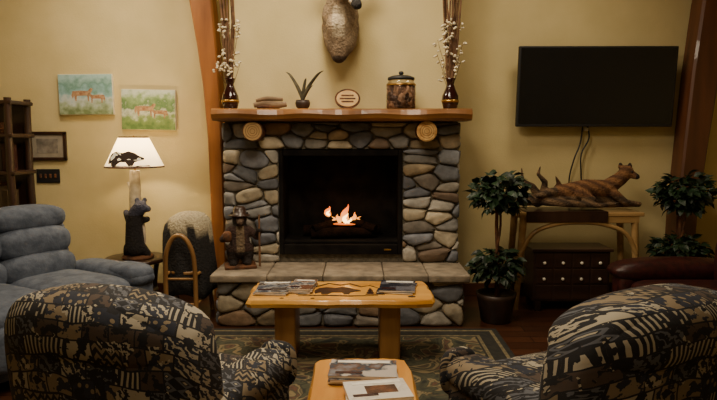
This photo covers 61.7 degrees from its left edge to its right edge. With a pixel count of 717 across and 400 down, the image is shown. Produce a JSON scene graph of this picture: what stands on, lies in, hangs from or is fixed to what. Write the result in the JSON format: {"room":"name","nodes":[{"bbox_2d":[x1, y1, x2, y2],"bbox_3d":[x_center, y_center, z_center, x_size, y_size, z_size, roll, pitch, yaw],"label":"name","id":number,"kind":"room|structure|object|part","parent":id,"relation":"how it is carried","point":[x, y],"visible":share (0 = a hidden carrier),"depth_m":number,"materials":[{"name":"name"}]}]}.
{"room":"living room","nodes":[
{"label":"living room","id":0,"kind":"room"},
{"bbox_2d":[0,295,583,399],"bbox_3d":[-0.150,1.318,2.323,8.300,0.100,7.150,0,6,0],"label":"floor","id":1,"kind":"structure","parent":0,"point":[527,331],"depth_m":4.83,"materials":[{"name":"brown wood"}]},
{"bbox_2d":[0,97,36,207],"bbox_3d":[-3.252,0.037,5.282,0.684,1.842,0.369,0,6,0],"label":"wooden shelf unit","id":2,"kind":"object","parent":1,"relation":"on","point":[17,182],"visible":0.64,"depth_m":5.33,"materials":[{"name":"brown wood"}]},
{"bbox_2d":[0,204,154,383],"bbox_3d":[-2.276,0.582,4.052,1.122,1.010,1.530,3,7,30],"label":"recliner","id":3,"kind":"object","parent":1,"relation":"on","point":[35,255],"visible":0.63,"depth_m":4.26,"materials":[{"name":"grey fabric"}]},
{"bbox_2d":[105,252,162,291],"bbox_3d":[-1.960,0.731,5.303,0.530,0.465,0.530,0,6,0],"label":"side table","id":4,"kind":"object","parent":1,"relation":"on","point":[158,257],"visible":0.2,"depth_m":5.29,"materials":[{"name":"brown wood"}]},
{"bbox_2d":[104,135,164,260],"bbox_3d":[-1.920,-0.024,5.175,0.494,1.060,0.494,0,6,0],"label":"table lamp","id":5,"kind":"object","parent":4,"relation":"on","point":[128,152],"visible":1,"depth_m":5.07,"materials":[{"name":"white fabric"}]},
{"bbox_2d":[162,211,216,308],"bbox_3d":[-1.428,0.540,5.072,0.459,0.887,0.490,0,6,0],"label":"chair","id":6,"kind":"object","parent":1,"relation":"on","point":[188,248],"visible":0.91,"depth_m":4.96,"materials":[{"name":"fabric"}]},
{"bbox_2d":[189,0,227,300],"bbox_3d":[-1.472,-0.766,5.470,0.515,3.400,0.200,0,6,0],"label":"timber post","id":7,"kind":"object","parent":1,"relation":"on","point":[204,13],"visible":0.77,"depth_m":5.38,"materials":[{"name":"brown wood"}]},
{"bbox_2d":[210,122,469,325],"bbox_3d":[-0.146,0.152,5.170,2.055,1.635,1.035,0,6,0],"label":"stone fireplace","id":8,"kind":"object","parent":1,"relation":"on","point":[430,169],"depth_m":5.11,"materials":[{"name":"grey stone"}]},
{"bbox_2d":[220,206,261,269],"bbox_3d":[-0.976,0.306,4.956,0.338,0.511,0.261,-2,6,-15],"label":"statue","id":9,"kind":"object","parent":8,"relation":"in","point":[239,247],"visible":1,"depth_m":4.92,"materials":[{"name":"wood"}]},
{"bbox_3d":[-0.152,-0.005,5.375,1.049,0.900,0.525,0,6,0],"label":"gas fireplace","id":10,"kind":"part","parent":8,"relation":"part of","materials":[{"name":"black metal"}]},
{"bbox_2d":[211,108,472,140],"bbox_3d":[-0.133,-0.620,4.990,2.085,0.263,0.435,0,6,0],"label":"mantel shelf","id":11,"kind":"object","parent":8,"relation":"on","point":[253,130],"visible":1,"depth_m":4.80,"materials":[{"name":"brown wood"}]},
{"bbox_2d":[212,0,241,108],"bbox_3d":[-1.060,-1.395,4.882,0.238,1.300,0.188,2,6,22],"label":"vase","id":12,"kind":"object","parent":11,"relation":"on","point":[230,98],"visible":1,"depth_m":4.88,"materials":[{"name":"ceramic"}]},
{"bbox_2d":[253,96,286,108],"bbox_3d":[-0.726,-0.799,4.922,0.281,0.102,0.072,1,6,6],"label":"ornament","id":13,"kind":"object","parent":11,"relation":"on","point":[268,102],"visible":1,"depth_m":4.91,"materials":[{"name":"brown wood"}]},
{"bbox_2d":[286,71,322,108],"bbox_3d":[-0.438,-0.903,4.933,0.309,0.311,0.124,0,6,0],"label":"air plant","id":14,"kind":"object","parent":11,"relation":"on","point":[302,103],"visible":0.98,"depth_m":4.91,"materials":[{"name":"green plant"}]},
{"bbox_2d":[335,89,359,107],"bbox_3d":[-0.090,-0.831,4.946,0.210,0.166,0.130,0,6,0],"label":"plaque","id":15,"kind":"object","parent":11,"relation":"on","point":[345,98],"visible":0.86,"depth_m":4.91,"materials":[{"name":"beige wood"}]},
{"bbox_2d":[386,71,415,108],"bbox_3d":[0.350,-0.902,4.933,0.245,0.310,0.244,0,6,0],"label":"glass jar","id":16,"kind":"object","parent":11,"relation":"on","point":[400,89],"visible":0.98,"depth_m":4.84,"materials":[{"name":"brown glass"}]},
{"bbox_2d":[433,0,466,108],"bbox_3d":[0.746,-1.395,4.882,0.258,1.300,0.208,4,7,32],"label":"vase","id":17,"kind":"object","parent":11,"relation":"on","point":[450,99],"visible":1,"depth_m":4.88,"materials":[{"name":"ceramic"}]},
{"bbox_2d":[214,329,515,399],"bbox_3d":[-0.085,1.155,3.387,2.330,0.006,2.700,0,6,0],"label":"area rug","id":18,"kind":"object","parent":1,"relation":"on","point":[422,350],"visible":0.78,"depth_m":4.34,"materials":[{"name":"carpet"}]},
{"bbox_2d":[4,283,296,399],"bbox_3d":[-0.845,0.759,2.495,0.890,0.965,0.985,2,6,18],"label":"armchair","id":19,"kind":"object","parent":18,"relation":"on","point":[77,341],"visible":1,"depth_m":2.04,"materials":[{"name":"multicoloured fabric"}]},
{"bbox_2d":[245,281,434,359],"bbox_3d":[-0.121,0.844,4.138,1.262,0.457,0.563,0,6,0],"label":"coffee table","id":20,"kind":"object","parent":18,"relation":"on","point":[333,294],"visible":0.73,"depth_m":3.98,"materials":[{"name":"brown wood"}]},
{"bbox_2d":[253,281,291,295],"bbox_3d":[-0.580,0.603,4.114,0.238,0.023,0.313,0,6,1],"label":"magazine","id":21,"kind":"object","parent":20,"relation":"on","point":[264,287],"visible":0.88,"depth_m":4.06,"materials":[{"name":"paper"}]},
{"bbox_2d":[286,279,317,293],"bbox_3d":[-0.385,0.594,4.143,0.176,0.034,0.280,1,6,5],"label":"magazine","id":22,"kind":"object","parent":20,"relation":"on","point":[302,286],"visible":0.92,"depth_m":4.08,"materials":[{"name":"paper"}]},
{"bbox_2d":[377,280,416,294],"bbox_3d":[0.270,0.600,4.144,0.257,0.023,0.304,1,6,9],"label":"magazine","id":23,"kind":"object","parent":20,"relation":"on","point":[386,286],"visible":1,"depth_m":4.08,"materials":[{"name":"paper"}]},
{"bbox_2d":[307,358,418,399],"bbox_3d":[0.017,1.020,2.442,0.462,0.454,0.885,0,6,0],"label":"table","id":24,"kind":"object","parent":18,"relation":"on","point":[320,389],"visible":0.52,"depth_m":2.56,"materials":[{"name":"brown wood"}]},
{"bbox_2d":[328,359,398,383],"bbox_3d":[0.020,0.750,2.621,0.302,0.038,0.207,0,6,0],"label":"magazine","id":25,"kind":"object","parent":24,"relation":"on","point":[340,370],"visible":0.85,"depth_m":2.59,"materials":[{"name":"paper"}]},
{"bbox_2d":[343,378,413,399],"bbox_3d":[0.075,0.771,2.382,0.261,0.045,0.195,-1,6,-7],"label":"book","id":26,"kind":"object","parent":24,"relation":"on","point":[395,388],"visible":1,"depth_m":2.37,"materials":[{"name":"paper"}]},
{"bbox_2d":[440,283,716,399],"bbox_3d":[0.957,0.762,2.466,0.890,0.965,0.985,-3,7,-25],"label":"armchair","id":27,"kind":"object","parent":18,"relation":"on","point":[656,341],"visible":1,"depth_m":2.00,"materials":[{"name":"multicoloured fabric"}]},
{"bbox_2d":[462,169,533,324],"bbox_3d":[1.132,0.378,4.892,0.531,1.243,0.534,4,7,31],"label":"topiary plant","id":28,"kind":"object","parent":1,"relation":"on","point":[496,304],"visible":1,"depth_m":4.80,"materials":[{"name":"green plant"}]},
{"bbox_2d":[523,243,613,310],"bbox_3d":[1.840,0.679,5.330,0.700,0.552,0.346,0,6,0],"label":"chest","id":29,"kind":"object","parent":1,"relation":"on","point":[555,271],"visible":0.91,"depth_m":5.18,"materials":[{"name":"brown wood"}]},
{"bbox_2d":[506,207,644,309],"bbox_3d":[1.910,0.514,5.376,1.108,0.874,0.390,0,6,0],"label":"console table","id":30,"kind":"object","parent":1,"relation":"on","point":[556,216],"visible":0.8,"depth_m":5.17,"materials":[{"name":"beige wood"}]},
{"bbox_2d":[520,163,641,207],"bbox_3d":[1.954,-0.127,5.283,1.084,0.401,0.262,1,6,5],"label":"driftwood sculpture","id":31,"kind":"object","parent":30,"relation":"on","point":[585,193],"visible":0.94,"depth_m":5.25,"materials":[{"name":"wood"}]},
{"bbox_2d":[607,243,716,291],"bbox_3d":[2.385,0.712,3.542,1.030,0.865,2.150,0,6,0],"label":"leather sofa","id":32,"kind":"object","parent":1,"relation":"on","point":[628,273],"visible":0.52,"depth_m":4.35,"materials":[{"name":"brown leather"}]},
{"bbox_2d":[645,170,716,258],"bbox_3d":[2.783,0.355,5.160,0.608,1.234,0.542,0,6,0],"label":"topiary plant","id":33,"kind":"object","parent":1,"relation":"on","point":[684,205],"visible":0.79,"depth_m":5.05,"materials":[{"name":"green plant"}]},
{"bbox_2d":[665,0,716,244],"bbox_3d":[3.178,-0.766,5.470,0.555,3.400,0.200,0,6,0],"label":"timber post","id":34,"kind":"object","parent":1,"relation":"on","point":[698,82],"visible":0.62,"depth_m":5.38,"materials":[{"name":"brown wood"}]},
{"bbox_2d":[229,0,454,108],"bbox_3d":[-0.135,-1.622,5.311,1.930,1.665,0.400,0,6,0],"label":"wall","id":35,"kind":"structure","parent":0,"point":[277,37],"depth_m":5.15,"materials":[{"name":"paint"}]},
{"bbox_2d":[322,0,361,62],"bbox_3d":[-0.067,-1.618,4.807,0.618,1.012,0.608,2,6,22],"label":"mount","id":36,"kind":"object","parent":35,"relation":"attached to","point":[340,23],"visible":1,"depth_m":4.83,"materials":[{"name":"brown fur"}]},
{"bbox_2d":[0,0,716,294],"bbox_3d":[-0.150,-0.785,5.649,8.300,3.400,0.100,0,6,0],"label":"wall","id":37,"kind":"structure","parent":0,"point":[144,44],"depth_m":5.59,"materials":[{"name":"paint"}]},
{"bbox_2d":[36,169,59,182],"bbox_3d":[-2.913,-0.226,5.644,0.218,0.122,0.023,0,6,0],"label":"switch plate","id":38,"kind":"object","parent":37,"relation":"attached to","point":[43,175],"visible":1,"depth_m":5.63,"materials":[{"name":"black metal"}]},
{"bbox_2d":[32,132,67,160],"bbox_3d":[-2.910,-0.505,5.613,0.360,0.270,0.025,0,6,0],"label":"framed photo","id":39,"kind":"object","parent":37,"relation":"attached to","point":[47,146],"visible":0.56,"depth_m":5.61,"materials":[{"name":"brown wood"}]},
{"bbox_2d":[58,74,114,114],"bbox_3d":[-2.520,-0.976,5.557,0.500,0.370,0.039,0,6,0],"label":"picture","id":40,"kind":"object","parent":37,"relation":"attached to","point":[79,94],"visible":1,"depth_m":5.54},
{"bbox_2d":[121,89,176,129],"bbox_3d":[-1.945,-0.837,5.572,0.500,0.370,0.039,1,6,0],"label":"picture","id":41,"kind":"object","parent":37,"relation":"attached to","point":[142,109],"visible":1,"depth_m":5.55},
{"bbox_2d":[158,283,611,294],"bbox_3d":[-0.150,0.853,5.753,8.100,0.120,0.030,0,6,0],"label":"baseboard","id":42,"kind":"structure","parent":37,"relation":"attached to","point":[468,288],"depth_m":5.74,"materials":[{"name":"brown wood"}]},
{"bbox_2d":[568,127,589,182],"bbox_3d":[2.055,-0.347,5.586,0.184,0.742,0.037,0,6,0],"label":"cables","id":43,"kind":"object","parent":37,"relation":"attached to","point":[587,128],"visible":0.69,"depth_m":5.57,"materials":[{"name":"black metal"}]},
{"bbox_2d":[515,46,678,126],"bbox_3d":[2.145,-1.026,5.453,1.420,0.716,0.161,0,6,0],"label":"tv","id":44,"kind":"object","parent":37,"relation":"attached to","point":[558,86],"visible":1,"depth_m":5.40,"materials":[{"name":"black metal"}]}
]}

